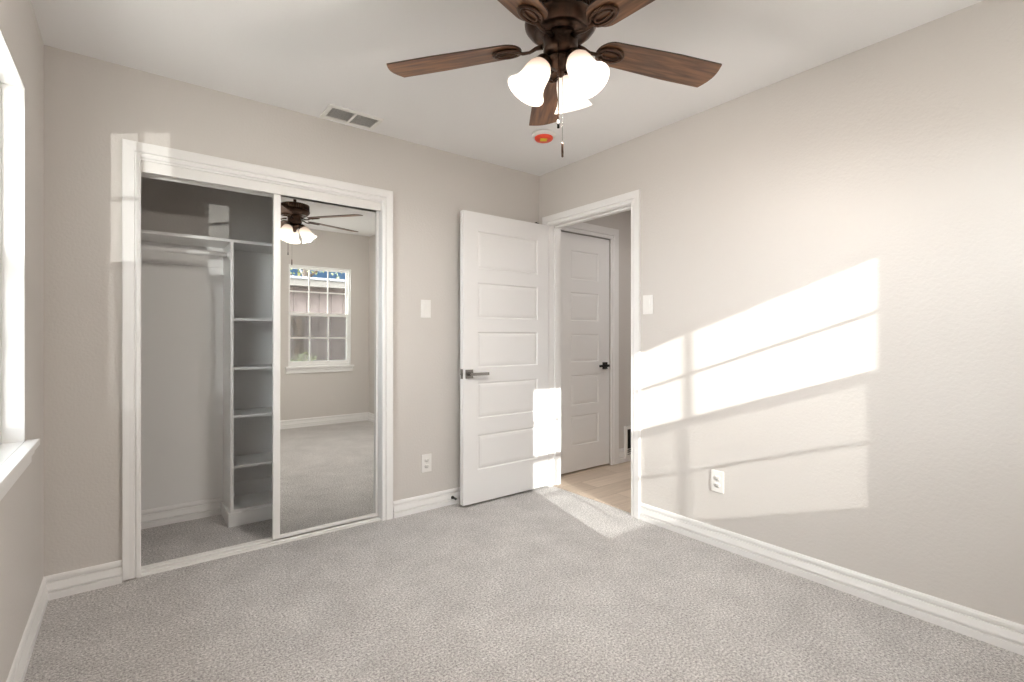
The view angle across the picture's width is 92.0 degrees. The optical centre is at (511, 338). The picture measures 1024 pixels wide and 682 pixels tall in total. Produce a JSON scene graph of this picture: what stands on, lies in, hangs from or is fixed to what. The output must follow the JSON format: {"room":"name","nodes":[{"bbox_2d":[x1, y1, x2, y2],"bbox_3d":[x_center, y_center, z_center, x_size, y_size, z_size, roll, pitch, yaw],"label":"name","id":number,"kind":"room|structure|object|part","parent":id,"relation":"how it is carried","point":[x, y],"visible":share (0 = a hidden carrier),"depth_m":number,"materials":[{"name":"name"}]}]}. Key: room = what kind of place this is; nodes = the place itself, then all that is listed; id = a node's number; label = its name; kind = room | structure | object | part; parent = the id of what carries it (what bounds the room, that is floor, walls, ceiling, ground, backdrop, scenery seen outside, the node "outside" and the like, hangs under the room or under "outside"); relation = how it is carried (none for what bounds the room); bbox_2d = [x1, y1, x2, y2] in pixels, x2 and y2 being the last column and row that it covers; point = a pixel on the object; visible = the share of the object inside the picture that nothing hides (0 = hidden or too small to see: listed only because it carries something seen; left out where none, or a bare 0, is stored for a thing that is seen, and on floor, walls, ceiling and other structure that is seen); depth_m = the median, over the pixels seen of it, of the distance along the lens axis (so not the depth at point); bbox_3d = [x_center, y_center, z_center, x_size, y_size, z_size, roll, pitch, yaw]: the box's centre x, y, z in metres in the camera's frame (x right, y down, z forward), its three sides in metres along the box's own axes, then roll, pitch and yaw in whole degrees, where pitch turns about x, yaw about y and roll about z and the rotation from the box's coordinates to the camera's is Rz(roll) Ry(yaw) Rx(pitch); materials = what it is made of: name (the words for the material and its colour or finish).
{"room":"empty bedroom","nodes":[
{"label":"empty bedroom","id":0,"kind":"room"},
{"bbox_2d":[0,0,43,681],"bbox_3d":[-1.376,-0.069,1.171,0.150,2.440,4.145,0,0,-38],"label":"wall","id":1,"kind":"structure","parent":0,"point":[22,506],"depth_m":1.88,"materials":[{"name":"grey paint"}]},
{"bbox_2d":[0,29,39,500],"bbox_3d":[-1.551,-0.225,1.430,0.181,1.358,0.878,0,0,-38],"label":"window","id":2,"kind":"structure","parent":1,"relation":"in","point":[16,454],"depth_m":1.75,"materials":[{"name":"white plastic"}]},
{"bbox_3d":[-1.589,-0.264,1.400,0.085,1.280,0.808,0,0,-38],"label":"frame","id":3,"kind":"part","parent":2,"relation":"part of","materials":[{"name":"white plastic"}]},
{"bbox_3d":[-1.517,0.383,1.456,0.095,0.023,0.878,0,0,-38],"label":"sill","id":4,"kind":"part","parent":2,"relation":"part of","materials":[{"name":"white"}]},
{"bbox_2d":[6,577,47,681],"bbox_3d":[-1.046,1.099,0.880,0.016,0.105,3.280,0,0,-38],"label":"baseboard","id":5,"kind":"structure","parent":1,"relation":"attached to","point":[17,673],"depth_m":1.80,"materials":[{"name":"white wood"}]},
{"bbox_2d":[141,177,272,243],"bbox_3d":[-1.546,-0.069,3.187,2.050,2.440,0.750,0,0,-38],"label":"wall","id":6,"kind":"structure","parent":0,"point":[166,206],"depth_m":3.19,"materials":[{"name":"grey paint"}]},
{"bbox_2d":[141,497,222,528],"bbox_3d":[-2.205,1.096,3.006,0.785,0.110,0.016,0,0,-38],"label":"baseboard","id":7,"kind":"structure","parent":6,"relation":"attached to","point":[171,514],"depth_m":3.10,"materials":[{"name":"white wood"}]},
{"bbox_2d":[141,241,222,267],"bbox_3d":[-2.122,-0.522,2.897,0.784,0.128,0.289,0,0,-38],"label":"cleat","id":8,"kind":"object","parent":6,"relation":"attached to","point":[147,256],"visible":0.3,"depth_m":3.10,"materials":[{"name":"white wood"}]},
{"bbox_2d":[141,244,230,259],"bbox_3d":[-2.029,-0.508,2.793,0.767,0.056,0.056,0,0,-38],"label":"closet rod","id":9,"kind":"object","parent":8,"relation":"attached to","point":[143,247],"visible":0.56,"depth_m":2.88,"materials":[{"name":"white"}]},
{"bbox_2d":[141,250,272,509],"bbox_3d":[-1.752,0.281,3.371,1.950,1.740,0.006,0,0,-38],"label":"wall","id":10,"kind":"structure","parent":6,"relation":"attached to","point":[182,306],"depth_m":3.17,"materials":[{"name":"white paint"}]},
{"bbox_2d":[141,229,272,253],"bbox_3d":[-1.658,-0.596,3.251,1.950,0.018,0.299,0,0,-38],"label":"closet shelf","id":11,"kind":"object","parent":6,"relation":"attached to","point":[146,235],"visible":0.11,"depth_m":3.00,"materials":[{"name":"white wood"}]},
{"bbox_2d":[44,45,538,581],"bbox_3d":[-0.909,-0.069,3.132,2.990,2.440,0.115,0,0,-38],"label":"wall","id":12,"kind":"structure","parent":0,"point":[91,105],"depth_m":2.40,"materials":[{"name":"grey paint"}]},
{"bbox_2d":[44,560,121,600],"bbox_3d":[-1.944,1.099,2.248,0.270,0.105,0.016,0,0,-38],"label":"baseboard","id":13,"kind":"structure","parent":12,"relation":"attached to","point":[77,581],"depth_m":2.25,"materials":[{"name":"white wood"}]},
{"bbox_2d":[122,139,392,580],"bbox_3d":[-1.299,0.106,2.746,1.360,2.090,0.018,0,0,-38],"label":"trim","id":14,"kind":"structure","parent":12,"relation":"attached to","point":[132,151],"depth_m":2.37,"materials":[{"name":"white wood"}]},
{"bbox_2d":[141,161,380,210],"bbox_3d":[-1.342,-0.833,2.801,1.216,0.052,0.098,0,0,-38],"label":"trim","id":15,"kind":"structure","parent":12,"relation":"attached to","point":[148,169],"depth_m":2.67,"materials":[{"name":"white wood"}]},
{"bbox_2d":[141,516,380,576],"bbox_3d":[-1.340,1.145,2.799,1.216,0.012,0.108,0,0,-38],"label":"trim","id":16,"kind":"structure","parent":12,"relation":"attached to","point":[163,566],"depth_m":2.67,"materials":[{"name":"white wood"}]},
{"bbox_2d":[272,194,378,539],"bbox_3d":[-1.105,0.149,2.979,0.619,1.976,0.029,0,0,-38],"label":"door","id":17,"kind":"structure","parent":12,"relation":"in","point":[325,281],"depth_m":2.96,"materials":[{"name":"white mirror"}]},
{"bbox_2d":[421,300,430,317],"bbox_3d":[-0.575,-0.197,3.310,0.074,0.120,0.012,0,0,-38],"label":"light switch","id":18,"kind":"object","parent":12,"relation":"attached to","point":[425,304],"visible":1,"depth_m":3.31,"materials":[{"name":"white plastic"}]},
{"bbox_2d":[421,453,430,472],"bbox_3d":[-0.572,0.837,3.314,0.074,0.120,0.010,0,0,-38],"label":"power outlet","id":19,"kind":"object","parent":12,"relation":"attached to","point":[426,458],"visible":1,"depth_m":3.31,"materials":[{"name":"white plastic"}]},
{"bbox_2d":[393,487,459,517],"bbox_3d":[-0.268,1.099,3.546,1.240,0.105,0.016,0,0,-38],"label":"baseboard","id":20,"kind":"structure","parent":12,"relation":"attached to","point":[403,507],"depth_m":3.30,"materials":[{"name":"white wood"}]},
{"bbox_2d":[31,0,983,175],"bbox_3d":[0.469,-1.363,2.504,4.700,0.150,4.295,0,0,-38],"label":"ceiling","id":21,"kind":"structure","parent":0,"point":[302,56],"depth_m":2.21,"materials":[{"name":"white paint"}]},
{"bbox_2d":[320,104,383,130],"bbox_3d":[-0.932,-1.284,2.885,0.316,0.009,0.188,0,0,-38],"label":"ceiling vent","id":22,"kind":"object","parent":21,"relation":"in","point":[332,112],"visible":1,"depth_m":2.88,"materials":[{"name":"white plastic"}]},
{"bbox_2d":[532,129,555,142],"bbox_3d":[0.201,-1.267,3.125,0.152,0.042,0.152,0,0,-38],"label":"smoke detector","id":23,"kind":"object","parent":21,"relation":"attached to","point":[543,135],"visible":1,"depth_m":3.08,"materials":[{"name":"white plastic"}]},
{"bbox_2d":[387,0,721,157],"bbox_3d":[0.124,-0.960,1.775,1.246,0.657,1.294,0,0,16],"label":"ceiling fan","id":24,"kind":"object","parent":21,"relation":"hanging from","point":[561,79],"visible":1,"depth_m":1.78,"materials":[{"name":"brown wood"}]},
{"bbox_3d":[-0.220,-1.051,1.875,0.528,0.006,0.140,0,9,16],"label":"blade","id":25,"kind":"part","parent":24,"relation":"part of","materials":[{"name":"brown wood"}]},
{"bbox_3d":[0.019,-1.043,1.807,0.191,0.026,0.075,0,9,16],"label":"blade arm","id":26,"kind":"part","parent":24,"relation":"part of","materials":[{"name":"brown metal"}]},
{"bbox_3d":[-0.057,-1.051,1.421,0.140,0.006,0.528,11,6,34],"label":"blade","id":27,"kind":"part","parent":24,"relation":"part of","materials":[{"name":"brown wood"}]},
{"bbox_3d":[0.056,-0.909,1.745,0.149,0.157,0.141,0,0,-38],"label":"lamp shade","id":28,"kind":"part","parent":24,"relation":"part of","materials":[{"name":"white glass"}]},
{"bbox_3d":[0.082,-1.043,1.628,0.075,0.026,0.191,11,6,34],"label":"blade arm","id":29,"kind":"part","parent":24,"relation":"part of","materials":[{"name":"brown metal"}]},
{"bbox_3d":[0.161,-1.051,2.170,0.140,0.006,0.528,-9,0,-2],"label":"blade","id":30,"kind":"part","parent":24,"relation":"part of","materials":[{"name":"brown wood"}]},
{"bbox_3d":[0.112,-0.979,1.752,0.068,0.059,0.063,0,0,-38],"label":"lamp arm","id":31,"kind":"part","parent":24,"relation":"part of","materials":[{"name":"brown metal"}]},
{"bbox_3d":[0.170,-1.043,1.921,0.075,0.026,0.191,-9,0,-2],"label":"blade arm","id":32,"kind":"part","parent":24,"relation":"part of","materials":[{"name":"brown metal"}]},
{"bbox_3d":[0.159,-0.892,1.702,0.004,0.278,0.004,0,0,-38],"label":"pull chain","id":33,"kind":"part","parent":24,"relation":"part of","materials":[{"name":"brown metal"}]},
{"bbox_3d":[0.176,-0.826,1.730,0.002,0.278,0.002,0,0,14],"label":"pull chain","id":34,"kind":"part","parent":24,"relation":"part of","materials":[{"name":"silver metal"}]},
{"bbox_3d":[0.223,-0.909,1.867,0.150,0.157,0.142,0,0,-38],"label":"lamp shade","id":35,"kind":"part","parent":24,"relation":"part of","materials":[{"name":"white glass"}]},
{"bbox_3d":[0.216,-0.979,1.719,0.062,0.059,0.070,0,0,-38],"label":"lamp arm","id":36,"kind":"part","parent":24,"relation":"part of","materials":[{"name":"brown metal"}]},
{"bbox_3d":[0.237,-0.932,1.693,0.063,0.083,0.053,0,0,14],"label":"bulb","id":37,"kind":"part","parent":24,"relation":"part of","materials":[{"name":"white glass"}]},
{"bbox_3d":[0.255,-0.909,1.681,0.144,0.157,0.151,0,0,-38],"label":"lamp shade","id":38,"kind":"part","parent":24,"relation":"part of","materials":[{"name":"white glass"}]},
{"bbox_3d":[0.271,-1.043,1.632,0.075,0.026,0.191,11,-7,-37],"label":"blade arm","id":39,"kind":"part","parent":24,"relation":"part of","materials":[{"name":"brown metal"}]},
{"bbox_3d":[0.325,-1.043,1.813,0.191,0.026,0.075,0,-9,-20],"label":"blade arm","id":40,"kind":"part","parent":24,"relation":"part of","materials":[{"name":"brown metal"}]},
{"bbox_3d":[0.425,-1.051,1.436,0.140,0.006,0.528,11,-7,-37],"label":"blade","id":41,"kind":"part","parent":24,"relation":"part of","materials":[{"name":"brown wood"}]},
{"bbox_3d":[0.559,-1.051,1.899,0.528,0.006,0.140,0,-9,-20],"label":"blade","id":42,"kind":"part","parent":24,"relation":"part of","materials":[{"name":"brown wood"}]},
{"bbox_2d":[23,461,1023,681],"bbox_3d":[0.469,1.212,2.504,4.700,0.120,4.295,0,0,-38],"label":"floor","id":43,"kind":"structure","parent":0,"point":[541,584],"depth_m":2.07,"materials":[{"name":"grey carpet"}]},
{"bbox_2d":[221,242,271,527],"bbox_3d":[-1.621,0.282,3.271,0.490,1.738,0.311,0,0,-38],"label":"shelving unit","id":44,"kind":"object","parent":43,"relation":"on","point":[250,501],"visible":0.52,"depth_m":3.11,"materials":[{"name":"white wood"}]},
{"bbox_2d":[226,250,230,259],"bbox_3d":[-1.733,-0.508,3.022,0.018,0.056,0.056,0,0,-38],"label":"socket","id":45,"kind":"object","parent":44,"relation":"attached to","point":[228,254],"depth_m":3.01,"materials":[{"name":"white"}]},
{"bbox_3d":[-1.802,0.240,3.139,0.017,1.654,0.299,0,0,-38],"label":"panel","id":46,"kind":"part","parent":44,"relation":"part of","materials":[{"name":"white wood"}]},
{"bbox_3d":[-1.624,0.793,3.278,0.433,0.016,0.297,0,0,-38],"label":"shelf","id":47,"kind":"part","parent":44,"relation":"part of","materials":[{"name":"white wood"}]},
{"bbox_3d":[-1.624,0.483,3.278,0.433,0.016,0.297,0,0,-38],"label":"shelf","id":48,"kind":"part","parent":44,"relation":"part of","materials":[{"name":"white wood"}]},
{"bbox_3d":[-1.624,0.188,3.278,0.433,0.016,0.297,0,0,-38],"label":"shelf","id":49,"kind":"part","parent":44,"relation":"part of","materials":[{"name":"white wood"}]},
{"bbox_3d":[-1.624,-0.116,3.278,0.433,0.016,0.297,0,0,-38],"label":"shelf","id":50,"kind":"part","parent":44,"relation":"part of","materials":[{"name":"white wood"}]},
{"bbox_3d":[-1.711,1.006,3.390,0.433,0.090,0.014,0,0,-38],"label":"rail","id":51,"kind":"part","parent":44,"relation":"part of","materials":[{"name":"white"}]},
{"bbox_2d":[561,210,630,463],"bbox_3d":[1.620,-0.069,3.582,1.560,2.440,2.530,0,0,-38],"label":"wall","id":52,"kind":"structure","parent":0,"point":[621,221],"depth_m":4.61,"materials":[{"name":"grey paint"}]},
{"bbox_2d":[561,231,609,473],"bbox_3d":[0.636,0.122,4.298,0.644,2.031,0.087,0,0,-38],"label":"door","id":53,"kind":"structure","parent":52,"relation":"in","point":[585,365],"depth_m":4.30,"materials":[{"name":"white paint"}]},
{"bbox_2d":[561,222,618,464],"bbox_3d":[0.643,0.078,4.288,0.844,2.147,0.018,0,0,-38],"label":"trim","id":54,"kind":"structure","parent":52,"relation":"attached to","point":[612,234],"depth_m":4.51,"materials":[{"name":"white wood"}]},
{"bbox_2d":[619,448,630,462],"bbox_3d":[1.216,1.086,4.733,0.590,0.131,0.016,0,0,-38],"label":"baseboard","id":55,"kind":"structure","parent":52,"relation":"attached to","point":[622,459],"depth_m":4.58,"materials":[{"name":"white"}]},
{"bbox_2d":[624,425,630,458],"bbox_3d":[1.155,0.971,4.681,0.270,0.300,0.022,0,0,-38],"label":"air vent","id":56,"kind":"object","parent":52,"relation":"in","point":[627,429],"visible":0.46,"depth_m":4.61,"materials":[{"name":"white plastic"}]},
{"bbox_2d":[539,0,1023,624],"bbox_3d":[1.267,-0.069,2.670,0.115,2.440,3.280,0,0,-38],"label":"wall","id":57,"kind":"structure","parent":0,"point":[832,252],"depth_m":2.23,"materials":[{"name":"grey paint"}]},
{"bbox_2d":[460,210,547,505],"bbox_3d":[-0.035,0.116,3.596,0.790,2.037,0.144,0,0,-38],"label":"door","id":58,"kind":"structure","parent":57,"relation":"in","point":[504,261],"depth_m":3.55,"materials":[{"name":"white paint"}]},
{"bbox_3d":[-0.290,0.244,3.367,0.060,0.060,0.009,0,0,-38],"label":"handle","id":59,"kind":"part","parent":58,"relation":"part of","materials":[{"name":"silver metal"}]},
{"bbox_3d":[-0.226,0.244,3.385,0.146,0.022,0.044,0,0,-38],"label":"lever","id":60,"kind":"part","parent":58,"relation":"part of","materials":[{"name":"silver metal"}]},
{"bbox_2d":[550,204,630,486],"bbox_3d":[0.581,0.132,3.556,0.115,2.040,0.824,0,0,-38],"label":"trim","id":61,"kind":"structure","parent":57,"relation":"attached to","point":[555,229],"depth_m":3.85,"materials":[{"name":"white wood"}]},
{"bbox_2d":[542,189,640,518],"bbox_3d":[0.528,0.102,3.515,0.018,2.098,0.932,0,0,-38],"label":"trim","id":62,"kind":"structure","parent":57,"relation":"attached to","point":[633,198],"depth_m":3.17,"materials":[{"name":"white wood"}]},
{"bbox_2d":[553,485,630,512],"bbox_3d":[0.574,1.149,3.550,0.027,0.007,0.788,0,0,-38],"label":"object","id":63,"kind":"structure","parent":57,"relation":"attached to","point":[558,486],"depth_m":3.53,"materials":[{"name":"brown wood"}]},
{"bbox_2d":[643,295,652,313],"bbox_3d":[0.851,-0.211,3.103,0.012,0.120,0.074,0,0,-38],"label":"light switch","id":64,"kind":"object","parent":57,"relation":"attached to","point":[647,299],"visible":1,"depth_m":3.10,"materials":[{"name":"white plastic"}]},
{"bbox_2d":[711,469,723,493],"bbox_3d":[1.137,0.792,2.736,0.010,0.120,0.074,0,0,-38],"label":"power outlet","id":65,"kind":"object","parent":57,"relation":"attached to","point":[717,477],"visible":1,"depth_m":2.73,"materials":[{"name":"white plastic"}]},
{"bbox_2d":[639,503,1023,655],"bbox_3d":[1.517,1.099,2.240,0.016,0.105,2.294,0,0,-38],"label":"baseboard","id":66,"kind":"structure","parent":57,"relation":"attached to","point":[1008,635],"depth_m":2.20,"materials":[{"name":"white wood"}]}
]}

